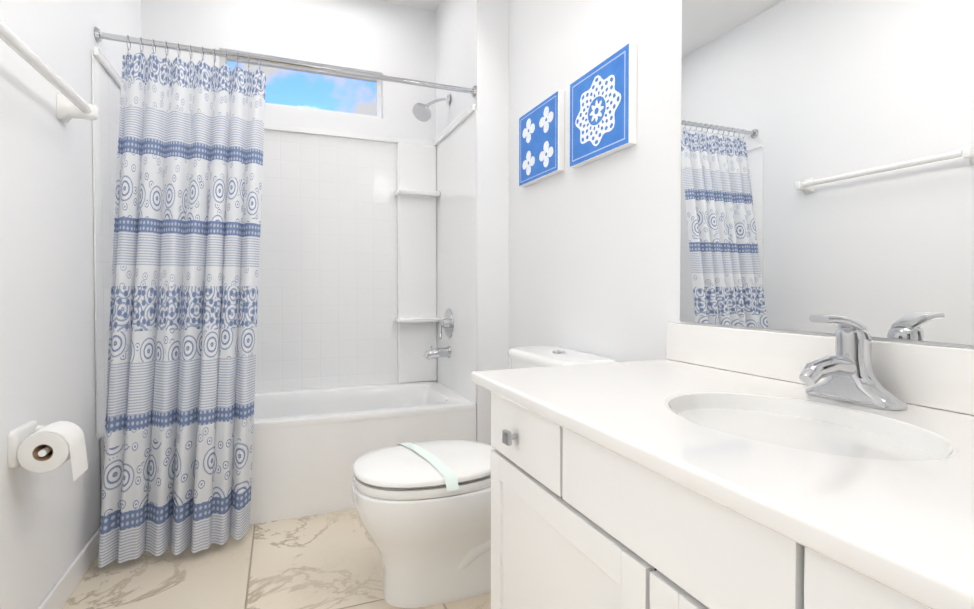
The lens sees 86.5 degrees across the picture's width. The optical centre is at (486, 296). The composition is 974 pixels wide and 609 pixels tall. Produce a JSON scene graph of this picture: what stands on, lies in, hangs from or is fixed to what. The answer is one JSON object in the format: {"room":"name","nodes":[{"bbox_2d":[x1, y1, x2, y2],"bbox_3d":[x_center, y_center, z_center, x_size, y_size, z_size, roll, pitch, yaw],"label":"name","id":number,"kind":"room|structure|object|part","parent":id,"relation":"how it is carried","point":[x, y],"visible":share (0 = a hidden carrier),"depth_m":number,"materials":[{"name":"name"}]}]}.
{"room":"bathroom","nodes":[
{"label":"bathroom","id":0,"kind":"room"},
{"bbox_2d":[0,0,140,608],"bbox_3d":[-1.135,-0.379,0.892,0.100,2.790,4.120,0,1,-22],"label":"wall","id":1,"kind":"structure","parent":0,"point":[50,523],"depth_m":1.60,"materials":[{"name":"paint"}]},
{"bbox_2d":[8,420,87,481],"bbox_3d":[-1.221,0.430,1.452,0.144,0.146,0.171,0,1,-22],"label":"paper holder","id":2,"kind":"object","parent":1,"relation":"attached to","point":[34,446],"visible":1,"depth_m":1.39,"materials":[{"name":"white paper"}]},
{"bbox_2d":[0,20,98,122],"bbox_3d":[-1.212,-0.617,1.358,0.104,0.084,0.850,0,1,-22],"label":"towel rail","id":3,"kind":"object","parent":1,"relation":"attached to","point":[71,103],"visible":1,"depth_m":1.50,"materials":[{"name":"white metal"}]},
{"bbox_2d":[38,527,99,608],"bbox_3d":[-0.944,0.976,0.587,0.012,0.090,3.167,0,1,-22],"label":"baseboard","id":4,"kind":"structure","parent":1,"relation":"attached to","point":[61,592],"depth_m":1.75,"materials":[{"name":"white wood"}]},
{"bbox_2d":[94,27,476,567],"bbox_3d":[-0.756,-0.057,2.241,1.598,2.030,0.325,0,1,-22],"label":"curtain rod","id":5,"kind":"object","parent":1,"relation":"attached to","point":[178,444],"visible":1,"depth_m":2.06,"materials":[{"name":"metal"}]},
{"bbox_2d":[98,52,265,567],"bbox_3d":[-1.188,-0.013,2.057,0.577,1.950,0.303,0,1,-22],"label":"shower curtain","id":6,"kind":"object","parent":5,"relation":"hanging from","point":[179,419],"depth_m":2.05,"materials":[{"name":"fabric"}]},
{"bbox_2d":[62,508,490,608],"bbox_3d":[-0.264,1.060,1.263,1.975,0.100,4.120,0,1,-22],"label":"floor","id":7,"kind":"structure","parent":0,"point":[330,560],"depth_m":1.86,"materials":[{"name":"stone"}]},
{"bbox_2d":[91,47,476,523],"bbox_3d":[-0.925,0.005,2.667,1.596,1.962,0.791,0,1,-22],"label":"bathtub","id":8,"kind":"object","parent":7,"relation":"on","point":[368,264],"visible":0.62,"depth_m":3.00,"materials":[{"name":"white plastic"}]},
{"bbox_2d":[352,346,617,607],"bbox_3d":[-0.032,0.604,1.849,0.877,0.792,0.494,0,1,-22],"label":"toilet","id":9,"kind":"object","parent":7,"relation":"on","point":[423,510],"visible":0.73,"depth_m":1.67,"materials":[{"name":"white ceramic"}]},
{"bbox_3d":[-0.129,0.808,1.814,0.668,0.385,0.406,0,1,-22],"label":"bowl","id":10,"kind":"part","parent":9,"relation":"part of","materials":[{"name":"white ceramic"}]},
{"bbox_3d":[-0.196,0.600,1.784,0.516,0.026,0.402,0,1,-22],"label":"seat","id":11,"kind":"part","parent":9,"relation":"part of","materials":[{"name":"white plastic"}]},
{"bbox_3d":[-0.195,0.560,1.783,0.518,0.040,0.402,0,1,-22],"label":"lid","id":12,"kind":"part","parent":9,"relation":"part of","materials":[{"name":"white plastic"}]},
{"bbox_3d":[0.272,0.438,1.967,0.206,0.370,0.470,0,1,-22],"label":"tank","id":13,"kind":"part","parent":9,"relation":"part of","materials":[{"name":"white ceramic"}]},
{"bbox_3d":[0.272,0.232,1.964,0.224,0.040,0.494,0,1,-22],"label":"tank lid","id":14,"kind":"part","parent":9,"relation":"part of","materials":[{"name":"white ceramic"}]},
{"bbox_2d":[471,314,973,608],"bbox_3d":[0.548,0.527,0.736,0.647,0.982,1.556,0,1,-22],"label":"bathroom vanity","id":15,"kind":"object","parent":7,"relation":"on","point":[707,467],"visible":1,"depth_m":0.82,"materials":[{"name":"white paint"}]},
{"bbox_3d":[0.052,0.312,1.151,0.030,0.030,0.030,0,1,-22],"label":"knob","id":16,"kind":"part","parent":15,"relation":"part of","materials":[{"name":"silver metal"}]},
{"bbox_3d":[0.081,0.304,1.143,0.018,0.145,0.348,0,1,-22],"label":"drawer","id":17,"kind":"part","parent":15,"relation":"part of","materials":[{"name":"white paint"}]},
{"bbox_3d":[0.127,0.646,1.033,0.018,0.515,0.596,0,1,-22],"label":"door","id":18,"kind":"part","parent":15,"relation":"part of","materials":[{"name":"white paint"}]},
{"bbox_3d":[0.349,0.656,0.476,0.018,0.515,0.588,0,1,-22],"label":"door","id":19,"kind":"part","parent":15,"relation":"part of","materials":[{"name":"white paint"}]},
{"bbox_2d":[799,314,907,409],"bbox_3d":[0.653,0.115,0.973,0.167,0.166,0.178,0,1,-22],"label":"faucet","id":20,"kind":"object","parent":15,"relation":"on","point":[850,382],"depth_m":0.96,"materials":[{"name":"silver metal"}]},
{"bbox_3d":[0.393,0.318,0.362,0.018,0.145,0.354,0,1,-22],"label":"drawer","id":21,"kind":"part","parent":15,"relation":"part of","materials":[{"name":"white paint"}]},
{"bbox_2d":[141,0,435,140],"bbox_3d":[-1.090,-0.416,3.073,1.600,2.790,0.100,0,1,-22],"label":"wall","id":22,"kind":"structure","parent":0,"point":[381,38],"depth_m":3.06,"materials":[{"name":"paint"}]},
{"bbox_2d":[220,57,380,117],"bbox_3d":[-1.085,-1.236,3.088,0.898,0.278,0.040,0,1,-22],"label":"window","id":23,"kind":"structure","parent":22,"relation":"in","point":[377,98],"depth_m":3.12,"materials":[{"name":"white"}]},
{"bbox_2d":[378,0,441,11],"bbox_3d":[-0.264,-1.830,1.215,1.975,0.100,4.120,0,1,-22],"label":"ceiling","id":24,"kind":"structure","parent":0,"point":[431,5],"depth_m":3.20,"materials":[{"name":"paint"}]},
{"bbox_2d":[436,0,508,444],"bbox_3d":[-0.080,-0.416,3.072,0.275,2.790,0.850,0,1,-22],"label":"wall","id":25,"kind":"structure","parent":0,"point":[472,43],"depth_m":2.67,"materials":[{"name":"paint"}]},
{"bbox_2d":[412,94,449,121],"bbox_3d":[-0.318,-1.096,2.969,0.218,0.176,0.111,0,1,-22],"label":"shower head","id":26,"kind":"object","parent":25,"relation":"attached to","point":[421,112],"visible":0.98,"depth_m":2.95},
{"bbox_2d":[423,345,450,359],"bbox_3d":[-0.297,0.324,3.025,0.158,0.088,0.072,0,1,-22],"label":"tub spout","id":27,"kind":"object","parent":25,"relation":"attached to","point":[440,352],"visible":0.98,"depth_m":3.01,"materials":[{"name":"silver metal"}]},
{"bbox_2d":[438,308,453,338],"bbox_3d":[-0.259,0.155,3.038,0.074,0.176,0.176,0,1,-22],"label":"shower valve","id":28,"kind":"object","parent":25,"relation":"attached to","point":[446,322],"visible":0.98,"depth_m":3.02,"materials":[{"name":"silver metal"}]},
{"bbox_2d":[508,0,973,368],"bbox_3d":[0.764,-0.384,1.191,0.100,2.790,3.270,0,1,-22],"label":"wall","id":29,"kind":"structure","parent":0,"point":[594,259],"depth_m":1.92,"materials":[{"name":"paint"}]},
{"bbox_2d":[519,90,564,186],"bbox_3d":[0.239,-0.693,2.323,0.032,0.330,0.380,0,1,-22],"label":"framed picture","id":30,"kind":"object","parent":29,"relation":"attached to","point":[541,140],"visible":1,"depth_m":2.27},
{"bbox_2d":[570,43,636,167],"bbox_3d":[0.413,-0.676,1.886,0.032,0.330,0.380,0,1,-22],"label":"picture","id":31,"kind":"object","parent":29,"relation":"attached to","point":[603,108],"visible":1,"depth_m":1.83},
{"bbox_2d":[666,322,973,414],"bbox_3d":[0.839,0.145,0.846,0.020,0.112,1.556,0,1,-22],"label":"backsplash","id":32,"kind":"structure","parent":29,"relation":"attached to","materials":[{"name":"white stone"}]},
{"bbox_2d":[680,0,973,344],"bbox_3d":[0.854,-0.500,0.819,0.005,1.166,1.515,0,1,-22],"label":"mirror","id":33,"kind":"object","parent":29,"relation":"attached to","point":[827,156],"visible":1,"depth_m":1.11,"materials":[{"name":"clear glass"}]}
]}

